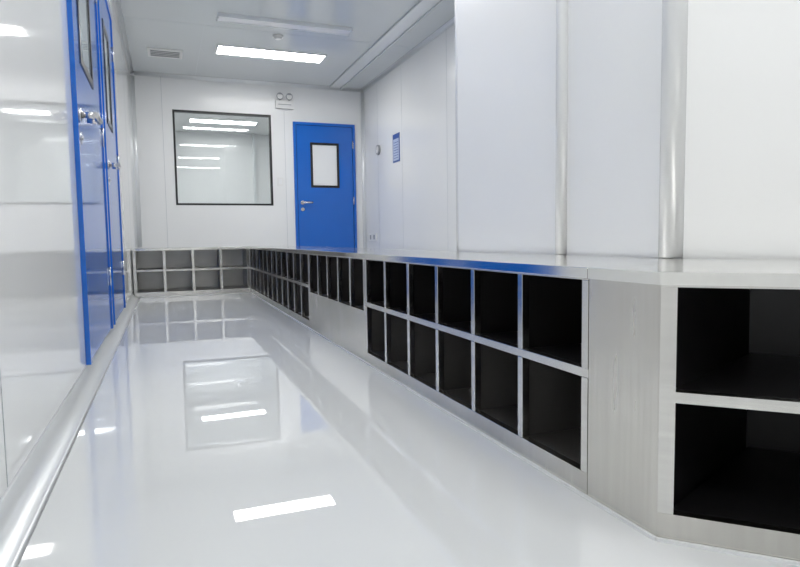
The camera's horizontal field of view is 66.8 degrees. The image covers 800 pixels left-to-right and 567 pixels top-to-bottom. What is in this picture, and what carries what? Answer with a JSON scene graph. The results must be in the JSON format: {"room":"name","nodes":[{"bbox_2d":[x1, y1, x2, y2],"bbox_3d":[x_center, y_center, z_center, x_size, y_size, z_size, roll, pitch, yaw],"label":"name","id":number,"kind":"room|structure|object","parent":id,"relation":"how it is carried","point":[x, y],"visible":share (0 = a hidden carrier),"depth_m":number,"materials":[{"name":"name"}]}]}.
{"room":"clean room","nodes":[
{"label":"clean room","id":0,"kind":"room"},
{"bbox_2d":[0,0,138,498],"bbox_3d":[-1.194,-0.879,2.066,0.061,2.550,11.220,-3,5,-21],"label":"wall","id":1,"kind":"structure","parent":0,"point":[43,354],"depth_m":1.61,"materials":[{"name":"grey"}]},
{"bbox_2d":[0,293,139,566],"bbox_3d":[-0.805,0.418,1.364,0.058,0.058,9.464,-3,5,-21],"label":"baseboard","id":2,"kind":"structure","parent":1,"relation":"attached to","point":[23,503],"depth_m":1.45,"materials":[{"name":"silver metal"}]},
{"bbox_2d":[66,0,113,364],"bbox_3d":[-1.397,-0.751,2.813,0.086,2.070,1.100,-3,5,-21],"label":"door","id":3,"kind":"structure","parent":1,"relation":"in","point":[82,15],"depth_m":2.65,"materials":[{"name":"blue paint"}]},
{"bbox_2d":[97,0,125,324],"bbox_3d":[-1.821,-0.827,3.901,0.080,2.070,1.000,-3,5,-21],"label":"door","id":4,"kind":"structure","parent":1,"relation":"in","point":[113,166],"depth_m":3.83,"materials":[{"name":"blue paint"}]},
{"bbox_2d":[115,0,132,74],"bbox_3d":[-1.170,-2.134,1.989,0.035,0.035,11.220,-3,5,-21],"label":"trim","id":5,"kind":"structure","parent":1,"relation":"attached to","point":[117,2],"depth_m":5.84,"materials":[{"name":"silver metal"}]},
{"bbox_2d":[174,112,268,134],"bbox_3d":[-2.598,-2.731,9.625,3.860,0.050,3.979,-3,5,-21],"label":"ceiling","id":6,"kind":"structure","parent":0,"point":[182,123],"depth_m":10.65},
{"bbox_2d":[189,118,257,125],"bbox_3d":[-2.999,-2.745,10.306,1.100,0.012,0.300,-3,5,-21],"label":"ceiling lamp","id":7,"kind":"object","parent":6,"relation":"attached to","point":[194,120],"depth_m":10.29,"materials":[{"name":"white plastic"}]},
{"bbox_2d":[175,131,270,203],"bbox_3d":[-2.579,-1.435,9.722,3.860,2.550,3.980,-3,5,-21],"label":"wall","id":8,"kind":"structure","parent":0,"point":[211,167],"depth_m":11.45,"materials":[{"name":"silver metal"}]},
{"bbox_2d":[131,72,362,247],"bbox_3d":[-1.816,-1.306,7.855,2.956,2.550,0.061,-3,5,-21],"label":"wall","id":9,"kind":"structure","parent":0,"point":[164,223],"depth_m":7.65,"materials":[{"name":"grey"}]},
{"bbox_2d":[130,75,141,246],"bbox_3d":[-3.162,-1.458,7.271,0.040,2.038,0.040,-3,5,-21],"label":"trim","id":10,"kind":"structure","parent":9,"relation":"attached to","point":[131,76],"depth_m":7.28,"materials":[{"name":"silver metal"}]},
{"bbox_2d":[172,109,273,205],"bbox_3d":[-2.225,-1.572,7.677,1.192,1.160,0.064,-3,5,-21],"label":"window","id":11,"kind":"structure","parent":9,"relation":"in","point":[173,110],"depth_m":7.64,"materials":[{"name":"black metal"}]},
{"bbox_2d":[134,71,360,91],"bbox_3d":[-1.846,-2.555,7.706,2.816,0.035,0.035,-3,5,-21],"label":"trim","id":12,"kind":"structure","parent":9,"relation":"attached to","point":[135,73],"depth_m":7.66,"materials":[{"name":"silver metal"}]},
{"bbox_2d":[275,93,293,109],"bbox_3d":[-1.495,-2.360,7.837,0.230,0.195,0.068,-3,5,-21],"label":"wall light","id":13,"kind":"object","parent":9,"relation":"attached to","point":[279,104],"visible":1,"depth_m":7.82,"materials":[{"name":"white plastic"}]},
{"bbox_2d":[293,121,356,247],"bbox_3d":[-0.983,-1.098,8.116,0.840,2.068,0.081,-3,5,-21],"label":"door","id":14,"kind":"structure","parent":9,"relation":"in","point":[323,153],"depth_m":8.12,"materials":[{"name":"blue paint"}]},
{"bbox_2d":[120,0,454,88],"bbox_3d":[0.889,-2.267,2.775,4.570,0.051,11.340,-3,5,-21],"label":"ceiling","id":15,"kind":"structure","parent":0,"point":[192,27],"depth_m":5.99,"materials":[{"name":"grey"}]},
{"bbox_2d":[147,47,182,58],"bbox_3d":[-2.516,-2.464,6.489,0.350,0.014,0.290,-3,5,-21],"label":"ceiling vent","id":16,"kind":"object","parent":15,"relation":"in","point":[152,52],"depth_m":6.47,"materials":[{"name":"white metal"}]},
{"bbox_2d":[215,44,326,62],"bbox_3d":[-1.395,-2.489,6.582,1.150,0.012,0.300,-3,5,-21],"label":"ceiling lamp","id":17,"kind":"object","parent":15,"relation":"attached to","point":[221,49],"depth_m":6.56,"materials":[{"name":"white plastic"}]},
{"bbox_2d":[273,34,282,39],"bbox_3d":[-1.208,-2.436,6.003,0.099,0.034,0.099,-3,5,-21],"label":"smoke detector","id":18,"kind":"object","parent":15,"relation":"attached to","point":[275,36],"visible":1,"depth_m":5.97,"materials":[{"name":"white plastic"}]},
{"bbox_2d":[216,12,351,35],"bbox_3d":[-1.060,-2.412,5.648,1.240,0.034,0.140,-3,5,-21],"label":"recessed light","id":19,"kind":"object","parent":15,"relation":"in","point":[222,17],"visible":1,"depth_m":5.61,"materials":[{"name":"white plastic"}]},
{"bbox_2d":[329,0,443,89],"bbox_3d":[0.115,-2.423,5.521,0.162,0.030,5.450,-3,5,-21],"label":"trim","id":20,"kind":"structure","parent":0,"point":[421,8],"depth_m":6.11,"materials":[{"name":"silver metal"}]},
{"bbox_2d":[18,293,799,566],"bbox_3d":[0.928,0.325,2.970,4.570,0.050,11.340,-3,5,-21],"label":"floor","id":21,"kind":"structure","parent":0,"point":[220,430],"depth_m":1.38,"materials":[{"name":"white plastic"}]},
{"bbox_2d":[132,245,288,297],"bbox_3d":[-1.895,-0.141,6.238,1.534,0.470,0.454,-3,5,-21],"label":"cabinet","id":22,"kind":"object","parent":21,"relation":"on","point":[173,271],"visible":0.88,"depth_m":6.25,"materials":[{"name":"silver metal"}]},
{"bbox_2d":[249,246,376,327],"bbox_3d":[-0.822,-0.061,4.955,0.456,0.470,2.720,-3,5,-21],"label":"cabinet","id":23,"kind":"object","parent":21,"relation":"on","point":[279,275],"visible":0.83,"depth_m":4.46,"materials":[{"name":"silver metal"}]},
{"bbox_2d":[307,249,450,360],"bbox_3d":[-0.136,0.063,3.181,0.456,0.470,1.088,-3,5,-21],"label":"cabinet","id":24,"kind":"object","parent":21,"relation":"on","point":[336,277],"visible":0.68,"depth_m":3.01,"materials":[{"name":"silver metal"}]},
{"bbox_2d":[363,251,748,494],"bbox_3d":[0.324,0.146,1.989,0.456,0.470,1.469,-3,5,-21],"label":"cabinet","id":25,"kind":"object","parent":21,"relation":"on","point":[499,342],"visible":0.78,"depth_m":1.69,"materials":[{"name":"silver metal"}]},
{"bbox_2d":[588,258,799,560],"bbox_3d":[0.932,0.198,1.172,1.056,0.470,0.629,1,5,24],"label":"cabinet","id":26,"kind":"object","parent":21,"relation":"on","point":[694,377],"visible":1,"depth_m":1.13,"materials":[{"name":"silver metal"}]},
{"bbox_2d":[364,23,456,250],"bbox_3d":[0.543,-1.184,5.762,0.061,2.550,5.550,-3,5,-21],"label":"wall","id":27,"kind":"structure","parent":0,"point":[411,200],"depth_m":6.62,"materials":[{"name":"grey"}]},
{"bbox_2d":[360,92,366,247],"bbox_3d":[-0.494,-1.370,8.308,0.040,2.450,0.040,-3,5,-21],"label":"trim","id":28,"kind":"structure","parent":27,"relation":"attached to","point":[361,94],"depth_m":8.30,"materials":[{"name":"silver metal"}]},
{"bbox_2d":[369,233,376,240],"bbox_3d":[-0.354,-0.619,8.065,0.013,0.094,0.298,-3,5,-21],"label":"wall socket","id":29,"kind":"object","parent":27,"relation":"attached to","point":[372,236],"visible":1,"depth_m":8.05,"materials":[{"name":"white plastic"}]},
{"bbox_2d":[376,145,380,154],"bbox_3d":[-0.283,-1.706,7.733,0.028,0.124,0.124,-3,5,-21],"label":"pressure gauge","id":30,"kind":"object","parent":27,"relation":"attached to","point":[378,149],"visible":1,"depth_m":7.71,"materials":[{"name":"grey plastic"}]},
{"bbox_2d":[393,132,399,162],"bbox_3d":[-0.045,-1.601,7.155,0.008,0.330,0.220,-3,5,-21],"label":"notice sign","id":31,"kind":"object","parent":27,"relation":"attached to","point":[396,137],"visible":1,"depth_m":7.13,"materials":[{"name":"blue"}]},
{"bbox_2d":[361,16,454,91],"bbox_3d":[0.470,-2.438,5.679,0.035,0.035,5.490,-3,5,-21],"label":"trim","id":32,"kind":"structure","parent":27,"relation":"attached to","point":[451,22],"depth_m":6.54,"materials":[{"name":"silver metal"}]},
{"bbox_2d":[140,292,799,565],"bbox_3d":[-0.386,0.287,3.368,1.016,0.006,6.332,-4,5,-32],"label":"trim","id":33,"kind":"structure","parent":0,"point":[653,537],"depth_m":1.22,"materials":[{"name":"white metal"}]},
{"bbox_2d":[455,0,799,258],"bbox_3d":[1.900,-0.793,0.314,1.338,2.550,5.720,-3,5,-21],"label":"wall partition","id":34,"kind":"structure","parent":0,"point":[742,189],"depth_m":1.76,"materials":[{"name":"grey"}]},
{"bbox_2d":[455,0,458,250],"bbox_3d":[0.261,-1.187,2.712,0.032,2.076,0.032,-3,5,-21],"label":"trim","id":35,"kind":"structure","parent":34,"relation":"attached to","point":[456,96],"depth_m":2.74,"materials":[{"name":"white metal"}]},
{"bbox_2d":[555,0,567,253],"bbox_3d":[0.531,-1.135,1.969,0.044,2.076,0.044,-3,5,-21],"label":"trim","id":36,"kind":"structure","parent":34,"relation":"attached to","point":[561,5],"depth_m":2.00,"materials":[{"name":"white metal"}]},
{"bbox_2d":[658,0,687,257],"bbox_3d":[0.708,-1.105,1.543,0.062,2.076,0.062,-3,5,-21],"label":"trim","id":37,"kind":"structure","parent":34,"relation":"attached to","point":[674,12],"depth_m":1.57,"materials":[{"name":"white metal"}]}
]}

